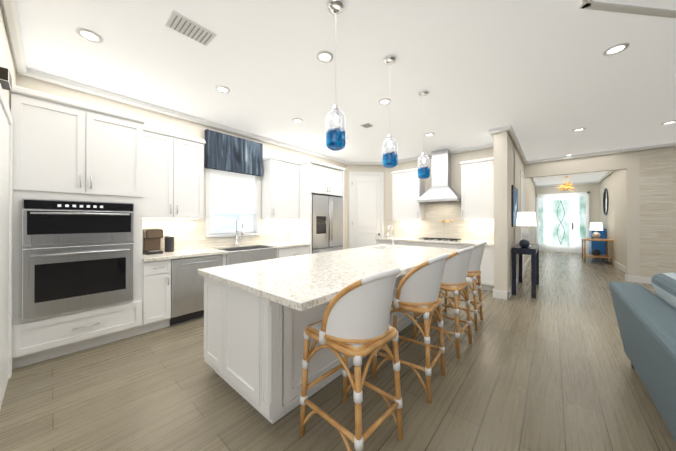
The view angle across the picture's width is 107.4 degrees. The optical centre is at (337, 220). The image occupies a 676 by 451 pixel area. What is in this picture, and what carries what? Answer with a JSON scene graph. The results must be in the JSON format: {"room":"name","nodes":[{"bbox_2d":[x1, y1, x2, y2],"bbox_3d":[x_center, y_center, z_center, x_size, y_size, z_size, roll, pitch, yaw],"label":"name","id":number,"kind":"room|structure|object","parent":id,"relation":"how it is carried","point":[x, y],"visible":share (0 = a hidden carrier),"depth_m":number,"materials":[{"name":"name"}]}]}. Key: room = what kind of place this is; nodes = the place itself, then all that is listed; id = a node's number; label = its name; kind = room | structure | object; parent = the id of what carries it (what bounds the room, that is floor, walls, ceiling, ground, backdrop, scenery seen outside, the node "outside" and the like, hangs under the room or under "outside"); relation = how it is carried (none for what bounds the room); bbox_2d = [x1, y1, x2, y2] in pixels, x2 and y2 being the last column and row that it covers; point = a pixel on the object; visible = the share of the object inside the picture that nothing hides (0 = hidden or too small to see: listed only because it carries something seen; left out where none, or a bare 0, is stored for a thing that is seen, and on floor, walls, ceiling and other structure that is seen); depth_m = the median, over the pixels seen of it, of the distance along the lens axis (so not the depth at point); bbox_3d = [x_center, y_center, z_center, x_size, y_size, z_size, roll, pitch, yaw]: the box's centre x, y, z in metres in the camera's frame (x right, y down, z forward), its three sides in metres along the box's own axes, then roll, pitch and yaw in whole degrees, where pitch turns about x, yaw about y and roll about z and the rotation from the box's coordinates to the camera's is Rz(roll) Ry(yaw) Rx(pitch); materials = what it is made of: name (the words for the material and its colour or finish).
{"room":"kitchen","nodes":[
{"label":"kitchen","id":0,"kind":"room"},
{"bbox_2d":[0,6,15,107],"bbox_3d":[-2.836,-0.136,2.022,1.950,3.000,0.164,0,0,41],"label":"wall","id":1,"kind":"structure","parent":0,"point":[6,59],"depth_m":2.04,"materials":[{"name":"beige paint"}]},
{"bbox_2d":[0,66,12,408],"bbox_3d":[-2.540,0.164,1.911,0.958,2.400,0.056,0,0,41],"label":"door frame","id":2,"kind":"structure","parent":1,"relation":"attached to","point":[6,167],"depth_m":1.97,"materials":[{"name":"white wood"}]},
{"bbox_2d":[16,72,346,248],"bbox_3d":[-1.652,-0.129,4.769,0.150,3.000,5.870,0,0,41],"label":"wall","id":3,"kind":"structure","parent":0,"point":[160,121],"depth_m":3.67,"materials":[{"name":"beige paint"}]},
{"bbox_2d":[146,126,205,220],"bbox_3d":[-2.397,-0.622,3.538,0.327,1.180,0.788,0,0,41],"label":"upper cabinet","id":4,"kind":"object","parent":3,"relation":"attached to","point":[174,161],"depth_m":3.44,"materials":[{"name":"white wood"}]},
{"bbox_2d":[205,168,260,236],"bbox_3d":[-1.861,-0.390,4.455,0.135,1.330,1.010,0,0,41],"label":"kitchen window","id":5,"kind":"structure","parent":3,"relation":"in","point":[231,198],"depth_m":4.44,"materials":[{"name":"white glass"}]},
{"bbox_2d":[204,129,262,176],"bbox_3d":[-1.797,-1.160,4.385,0.095,0.620,1.025,0,0,41],"label":"valance","id":6,"kind":"object","parent":3,"relation":"attached to","point":[227,153],"visible":1,"depth_m":4.30,"materials":[{"name":"fabric"}]},
{"bbox_2d":[262,156,301,220],"bbox_3d":[-1.142,-0.619,4.990,0.327,1.180,0.688,0,0,41],"label":"upper cabinet","id":7,"kind":"object","parent":3,"relation":"attached to","point":[281,178],"depth_m":4.82,"materials":[{"name":"white wood"}]},
{"bbox_2d":[302,161,341,196],"bbox_3d":[-0.456,-0.882,5.555,0.627,0.650,0.980,0,0,41],"label":"upper cabinet","id":8,"kind":"object","parent":3,"relation":"attached to","point":[318,178],"depth_m":5.20,"materials":[{"name":"white wood"}]},
{"bbox_2d":[0,251,675,450],"bbox_3d":[4.068,1.397,3.239,14.200,0.060,20.200,0,0,41],"label":"floor","id":9,"kind":"structure","parent":0,"point":[548,368],"depth_m":1.95,"materials":[{"name":"brown wood"}]},
{"bbox_2d":[10,85,145,368],"bbox_3d":[-2.841,0.076,2.768,0.659,2.580,0.952,0,0,41],"label":"tall cabinet","id":10,"kind":"object","parent":9,"relation":"on","point":[97,190],"depth_m":2.51,"materials":[{"name":"white wood"}]},
{"bbox_2d":[146,254,173,332],"bbox_3d":[-2.448,0.927,3.246,0.627,0.880,0.289,0,0,41],"label":"base cabinet","id":11,"kind":"object","parent":9,"relation":"on","point":[159,269],"depth_m":3.07,"materials":[{"name":"white wood"}]},
{"bbox_2d":[142,228,162,254],"bbox_3d":[-2.526,0.274,3.382,0.240,0.344,0.190,0,0,41],"label":"coffee maker","id":12,"kind":"object","parent":11,"relation":"on","point":[152,237],"visible":0.94,"depth_m":3.33,"materials":[{"name":"brown plastic"}]},
{"bbox_2d":[162,249,229,324],"bbox_3d":[-2.134,0.928,3.609,0.627,0.880,0.780,0,0,41],"label":"dishwasher","id":13,"kind":"object","parent":9,"relation":"on","point":[188,285],"depth_m":3.34,"materials":[{"name":"silver metal"}]},
{"bbox_2d":[165,234,173,251],"bbox_3d":[-2.414,0.316,3.557,0.116,0.261,0.114,0,0,41],"label":"canister","id":14,"kind":"object","parent":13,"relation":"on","point":[169,242],"visible":1,"depth_m":3.51,"materials":[{"name":"grey plastic"}]},
{"bbox_2d":[230,261,253,264],"bbox_3d":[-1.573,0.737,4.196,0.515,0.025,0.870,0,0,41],"label":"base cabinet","id":15,"kind":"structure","parent":9,"relation":"on","point":[231,262],"depth_m":3.80,"materials":[{"name":"white wood"}]},
{"bbox_2d":[254,241,309,260],"bbox_3d":[-1.066,0.931,4.845,0.627,0.880,0.804,0,0,41],"label":"base cabinet","id":16,"kind":"object","parent":9,"relation":"on","point":[261,252],"depth_m":4.48,"materials":[{"name":"white wood"}]},
{"bbox_2d":[198,245,433,423],"bbox_3d":[0.196,0.927,3.103,1.072,0.880,3.161,0,0,41],"label":"kitchen island","id":17,"kind":"object","parent":9,"relation":"on","point":[260,316],"depth_m":1.84,"materials":[{"name":"painted wood"},{"name":"granite"}]},
{"bbox_2d":[312,194,342,253],"bbox_3d":[-0.400,0.414,5.503,0.681,1.893,0.968,0,0,41],"label":"refrigerator","id":18,"kind":"object","parent":9,"relation":"on","point":[327,223],"visible":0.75,"depth_m":5.26,"materials":[{"name":"grey metal"}]},
{"bbox_2d":[299,268,402,450],"bbox_3d":[0.108,0.814,1.545,0.581,1.099,0.487,0,0,44],"label":"stool","id":19,"kind":"object","parent":9,"relation":"on","point":[353,322],"visible":1,"depth_m":1.36,"materials":[{"name":"wood"}]},
{"bbox_2d":[375,237,414,245],"bbox_3d":[1.568,0.935,6.324,1.025,0.880,0.597,0,0,41],"label":"base cabinet","id":20,"kind":"object","parent":9,"relation":"on","point":[406,241],"depth_m":6.15,"materials":[{"name":"white wood"}]},
{"bbox_2d":[372,253,448,402],"bbox_3d":[0.652,0.816,2.152,0.581,1.099,0.487,0,0,37],"label":"stool","id":21,"kind":"object","parent":9,"relation":"on","point":[418,289],"visible":0.94,"depth_m":1.96,"materials":[{"name":"fabric"}]},
{"bbox_2d":[415,241,466,248],"bbox_3d":[2.315,0.933,5.678,1.075,0.880,0.597,0,0,41],"label":"base cabinet","id":22,"kind":"object","parent":9,"relation":"on","point":[436,244],"depth_m":5.36,"materials":[{"name":"white wood"}]},
{"bbox_2d":[412,246,474,358],"bbox_3d":[1.190,0.817,2.752,0.581,1.099,0.487,0,0,43],"label":"stool","id":23,"kind":"object","parent":9,"relation":"on","point":[456,267],"visible":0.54,"depth_m":2.55,"materials":[{"name":"fabric"}]},
{"bbox_2d":[436,241,486,329],"bbox_3d":[1.699,0.819,3.387,0.581,1.099,0.487,0,0,38],"label":"stool","id":24,"kind":"object","parent":9,"relation":"on","point":[474,272],"visible":0.6,"depth_m":3.19,"materials":[{"name":"fabric"}]},
{"bbox_2d":[463,241,493,290],"bbox_3d":[2.937,0.932,5.142,0.693,0.880,0.597,0,0,41],"label":"base cabinet","id":25,"kind":"object","parent":9,"relation":"on","point":[487,263],"depth_m":4.82,"materials":[{"name":"white wood"}]},
{"bbox_2d":[512,243,538,297],"bbox_3d":[3.768,0.936,4.966,0.350,0.870,1.300,0,0,41],"label":"console","id":26,"kind":"object","parent":9,"relation":"on","point":[533,250],"visible":1,"depth_m":4.56,"materials":[{"name":"blue paint"}]},
{"bbox_2d":[519,239,529,247],"bbox_3d":[3.461,0.424,4.612,0.160,0.150,0.160,0,0,41],"label":"vase","id":27,"kind":"object","parent":26,"relation":"on","point":[524,243],"visible":1,"depth_m":4.56,"materials":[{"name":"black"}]},
{"bbox_2d":[516,212,536,246],"bbox_3d":[3.651,0.168,4.818,0.320,0.665,0.320,0,0,41],"label":"table lamp","id":28,"kind":"object","parent":26,"relation":"on","point":[526,219],"visible":0.88,"depth_m":4.73,"materials":[{"name":"white fabric"}]},
{"bbox_2d":[581,238,612,264],"bbox_3d":[8.660,1.000,8.325,0.660,0.760,0.900,0,0,41],"label":"table","id":29,"kind":"object","parent":9,"relation":"on","point":[606,256],"visible":0.96,"depth_m":8.16,"materials":[{"name":"wood"}]},
{"bbox_2d":[590,222,602,238],"bbox_3d":[8.660,0.339,8.327,0.320,0.560,0.320,0,0,41],"label":"table lamp","id":30,"kind":"object","parent":29,"relation":"on","point":[597,226],"visible":1,"depth_m":8.25,"materials":[{"name":"white fabric"}]},
{"bbox_2d":[592,249,600,255],"bbox_3d":[8.660,1.069,8.325,0.220,0.200,0.220,0,0,41],"label":"vase","id":31,"kind":"object","parent":29,"relation":"in","point":[596,252],"visible":1,"depth_m":8.27,"materials":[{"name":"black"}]},
{"bbox_2d":[589,228,605,258],"bbox_3d":[9.654,0.832,9.250,0.365,1.100,0.800,0,0,41],"label":"chest","id":32,"kind":"object","parent":9,"relation":"on","point":[599,246],"visible":0.46,"depth_m":8.93,"materials":[{"name":"blue paint"}]},
{"bbox_2d":[609,273,675,441],"bbox_3d":[2.270,0.891,1.179,1.065,0.941,2.430,0,0,41],"label":"sofa","id":33,"kind":"object","parent":9,"relation":"on","point":[646,319],"visible":1,"depth_m":1.62,"materials":[{"name":"fabric"}]},
{"bbox_2d":[17,0,675,184],"bbox_3d":[4.068,-1.663,3.247,14.200,0.060,20.200,0,0,41],"label":"ceiling","id":34,"kind":"structure","parent":0,"point":[544,78],"depth_m":2.65,"materials":[{"name":"white paint"}]},
{"bbox_2d":[76,28,102,42],"bbox_3d":[-2.186,-1.630,2.188,0.168,0.012,0.168,0,0,32],"label":"recessed light","id":35,"kind":"object","parent":34,"relation":"in","point":[95,37],"depth_m":2.18,"materials":[{"name":"white"}]},
{"bbox_2d":[165,10,216,46],"bbox_3d":[-1.253,-1.625,2.122,0.220,0.017,0.330,0,0,41],"label":"ceiling vent","id":36,"kind":"object","parent":34,"relation":"in","point":[187,27],"depth_m":2.10,"materials":[{"name":"white metal"}]},
{"bbox_2d":[215,85,229,92],"bbox_3d":[-1.429,-1.627,3.080,0.168,0.012,0.168,0,0,32],"label":"recessed light","id":37,"kind":"object","parent":34,"relation":"in","point":[223,89],"depth_m":3.07,"materials":[{"name":"white"}]},
{"bbox_2d":[292,118,302,122],"bbox_3d":[-0.655,-1.625,4.037,0.168,0.012,0.168,0,0,-4],"label":"recessed light","id":38,"kind":"object","parent":34,"relation":"in","point":[297,120],"depth_m":4.03,"materials":[{"name":"white"}]},
{"bbox_2d":[316,51,332,62],"bbox_3d":[-0.130,-1.629,2.473,0.168,0.012,0.168,0,0,14],"label":"recessed light","id":39,"kind":"object","parent":34,"relation":"in","point":[322,56],"depth_m":2.46,"materials":[{"name":"white"}]},
{"bbox_2d":[326,0,345,150],"bbox_3d":[-0.016,-1.084,1.884,0.152,1.099,0.152,0,0,41],"label":"pendant light","id":40,"kind":"object","parent":34,"relation":"hanging from","point":[335,138],"visible":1,"depth_m":1.84,"materials":[{"name":"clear glass"}]},
{"bbox_2d":[360,122,373,127],"bbox_3d":[0.499,-1.621,4.241,0.180,0.015,0.180,0,0,41],"label":"ceiling vent","id":41,"kind":"object","parent":34,"relation":"in","point":[366,125],"depth_m":4.22,"materials":[{"name":"white metal"}]},
{"bbox_2d":[379,98,390,104],"bbox_3d":[0.640,-1.627,3.394,0.168,0.012,0.168,0,0,-4],"label":"recessed light","id":42,"kind":"object","parent":34,"relation":"in","point":[384,101],"depth_m":3.39,"materials":[{"name":"white"}]},
{"bbox_2d":[382,55,397,167],"bbox_3d":[0.526,-1.082,2.512,0.152,1.099,0.152,0,0,41],"label":"pendant light","id":43,"kind":"object","parent":34,"relation":"hanging from","point":[389,160],"visible":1,"depth_m":2.47,"materials":[{"name":"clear glass"}]},
{"bbox_2d":[418,90,429,178],"bbox_3d":[1.095,-1.081,3.171,0.152,1.099,0.152,0,0,41],"label":"pendant light","id":44,"kind":"object","parent":34,"relation":"hanging from","point":[424,172],"visible":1,"depth_m":3.12,"materials":[{"name":"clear glass"}]},
{"bbox_2d":[556,176,575,192],"bbox_3d":[8.388,-1.313,9.152,0.591,0.607,0.631,0,0,41],"label":"chandelier","id":45,"kind":"object","parent":34,"relation":"hanging from","point":[567,186],"visible":1,"depth_m":9.11,"materials":[{"name":"gold metal"}]},
{"bbox_2d":[572,128,585,131],"bbox_3d":[4.300,-1.624,4.434,0.168,0.012,0.168,0,0,-4],"label":"recessed light","id":46,"kind":"object","parent":34,"relation":"in","point":[578,129],"depth_m":4.42,"materials":[{"name":"white"}]},
{"bbox_2d":[603,42,628,55],"bbox_3d":[2.643,-1.629,2.363,0.168,0.012,0.168,0,0,14],"label":"recessed light","id":47,"kind":"object","parent":34,"relation":"in","point":[617,48],"depth_m":2.36,"materials":[{"name":"white"}]},
{"bbox_2d":[661,120,675,124],"bbox_3d":[5.493,-1.625,4.116,0.168,0.012,0.168,0,0,-4],"label":"recessed light","id":48,"kind":"object","parent":34,"relation":"in","point":[673,121],"depth_m":4.11,"materials":[{"name":"white"}]},
{"bbox_2d":[347,165,384,248],"bbox_3d":[0.784,-0.124,6.956,1.320,3.000,0.120,0,0,-4],"label":"wall","id":49,"kind":"structure","parent":0,"point":[365,168],"depth_m":6.89,"materials":[{"name":"beige paint"}]},
{"bbox_2d":[349,172,383,248],"bbox_3d":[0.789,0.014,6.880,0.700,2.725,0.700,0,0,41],"label":"door","id":50,"kind":"structure","parent":49,"relation":"attached to","point":[366,208],"depth_m":6.88,"materials":[{"name":"white wood"}]},
{"bbox_2d":[385,147,514,242],"bbox_3d":[2.451,-0.126,6.060,3.030,3.000,0.150,0,0,41],"label":"wall","id":51,"kind":"structure","parent":0,"point":[457,159],"depth_m":6.10,"materials":[{"name":"beige paint"}]},
{"bbox_2d":[391,169,426,220],"bbox_3d":[1.787,-0.645,6.318,0.730,1.240,0.327,0,0,41],"label":"upper cabinet","id":52,"kind":"object","parent":51,"relation":"attached to","point":[407,187],"depth_m":6.18,"materials":[{"name":"white wood"}]},
{"bbox_2d":[417,148,460,202],"bbox_3d":[2.344,-1.023,5.717,0.880,1.199,0.486,0,0,41],"label":"range hood","id":53,"kind":"object","parent":51,"relation":"attached to","point":[441,190],"visible":0.85,"depth_m":5.66,"materials":[{"name":"silver metal"}]},
{"bbox_2d":[459,157,493,220],"bbox_3d":[3.015,-0.648,5.256,0.678,1.240,0.327,0,0,41],"label":"upper cabinet","id":54,"kind":"object","parent":51,"relation":"attached to","point":[477,176],"depth_m":5.16,"materials":[{"name":"white wood"}]},
{"bbox_2d":[494,131,535,291],"bbox_3d":[5.958,-0.121,7.954,0.200,3.000,9.500,0,0,41],"label":"wall","id":55,"kind":"structure","parent":0,"point":[505,150],"depth_m":4.41,"materials":[{"name":"beige paint"}]},
{"bbox_2d":[0,0,675,186],"bbox_3d":[5.949,-1.588,4.392,11.850,0.085,14.906,0,0,41],"label":"crown molding","id":56,"kind":"structure","parent":55,"relation":"attached to","point":[9,9],"depth_m":3.23,"materials":[{"name":"white wood"}]},
{"bbox_2d":[493,289,497,297],"bbox_3d":[2.866,1.300,4.538,0.016,0.140,0.326,0,0,41],"label":"baseboard","id":57,"kind":"structure","parent":55,"relation":"attached to","point":[495,292],"depth_m":4.40,"materials":[{"name":"white wood"}]},
{"bbox_2d":[512,185,517,226],"bbox_3d":[3.608,-0.278,5.055,0.030,0.800,0.900,0,0,41],"label":"picture frame","id":58,"kind":"object","parent":55,"relation":"attached to","point":[514,202],"visible":0.96,"depth_m":4.83,"materials":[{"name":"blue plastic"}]},
{"bbox_2d":[506,256,530,299],"bbox_3d":[6.034,1.309,7.873,0.016,0.140,9.516,0,0,41],"label":"baseboard","id":59,"kind":"structure","parent":55,"relation":"attached to","point":[509,293],"depth_m":5.23,"materials":[{"name":"white wood"}]},
{"bbox_2d":[520,170,524,271],"bbox_3d":[4.718,0.075,6.348,0.021,2.600,1.020,0,0,41],"label":"door frame","id":60,"kind":"structure","parent":55,"relation":"attached to","point":[522,192],"depth_m":6.39,"materials":[{"name":"white"}]},
{"bbox_2d":[536,183,599,227],"bbox_3d":[9.945,-0.114,10.885,2.400,3.000,0.150,0,0,41],"label":"wall","id":61,"kind":"structure","parent":0,"point":[593,189],"depth_m":10.32,"materials":[{"name":"beige paint"}]},
{"bbox_2d":[536,192,588,253],"bbox_3d":[9.778,0.091,10.867,1.730,2.590,0.090,0,0,41],"label":"front door","id":62,"kind":"structure","parent":61,"relation":"attached to","point":[562,221],"depth_m":10.85,"materials":[{"name":"white glass"}]},
{"bbox_2d":[524,152,626,178],"bbox_3d":[5.874,-1.400,6.278,1.870,0.450,0.150,0,0,41],"label":"wall","id":63,"kind":"structure","parent":0,"point":[608,162],"depth_m":6.13,"materials":[{"name":"beige paint"}]},
{"bbox_2d":[600,151,639,275],"bbox_3d":[8.668,-0.121,7.825,0.330,3.000,6.151,0,0,41],"label":"wall","id":64,"kind":"structure","parent":0,"point":[620,220],"depth_m":6.56,"materials":[{"name":"beige paint"}]},
{"bbox_2d":[603,188,608,215],"bbox_3d":[9.600,-0.669,8.905,0.040,0.980,0.980,0,0,41],"label":"round mirror","id":65,"kind":"object","parent":64,"relation":"attached to","point":[605,202],"visible":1,"depth_m":8.93,"materials":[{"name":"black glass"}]},
{"bbox_2d":[605,258,625,272],"bbox_3d":[8.723,1.309,7.874,0.016,0.140,6.000,0,0,41],"label":"baseboard","id":66,"kind":"structure","parent":64,"relation":"attached to","point":[621,267],"depth_m":7.18,"materials":[{"name":"white wood"}]},
{"bbox_2d":[639,146,675,276],"bbox_3d":[9.026,-0.132,3.551,6.100,3.000,0.150,0,0,41],"label":"stone wall","id":67,"kind":"structure","parent":0,"point":[658,211],"depth_m":5.33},
{"bbox_2d":[625,274,651,283],"bbox_3d":[8.905,1.298,3.558,6.296,0.140,0.040,0,0,41],"label":"baseboard","id":68,"kind":"structure","parent":67,"relation":"attached to","point":[628,278],"depth_m":5.49,"materials":[{"name":"white wood"}]}
]}

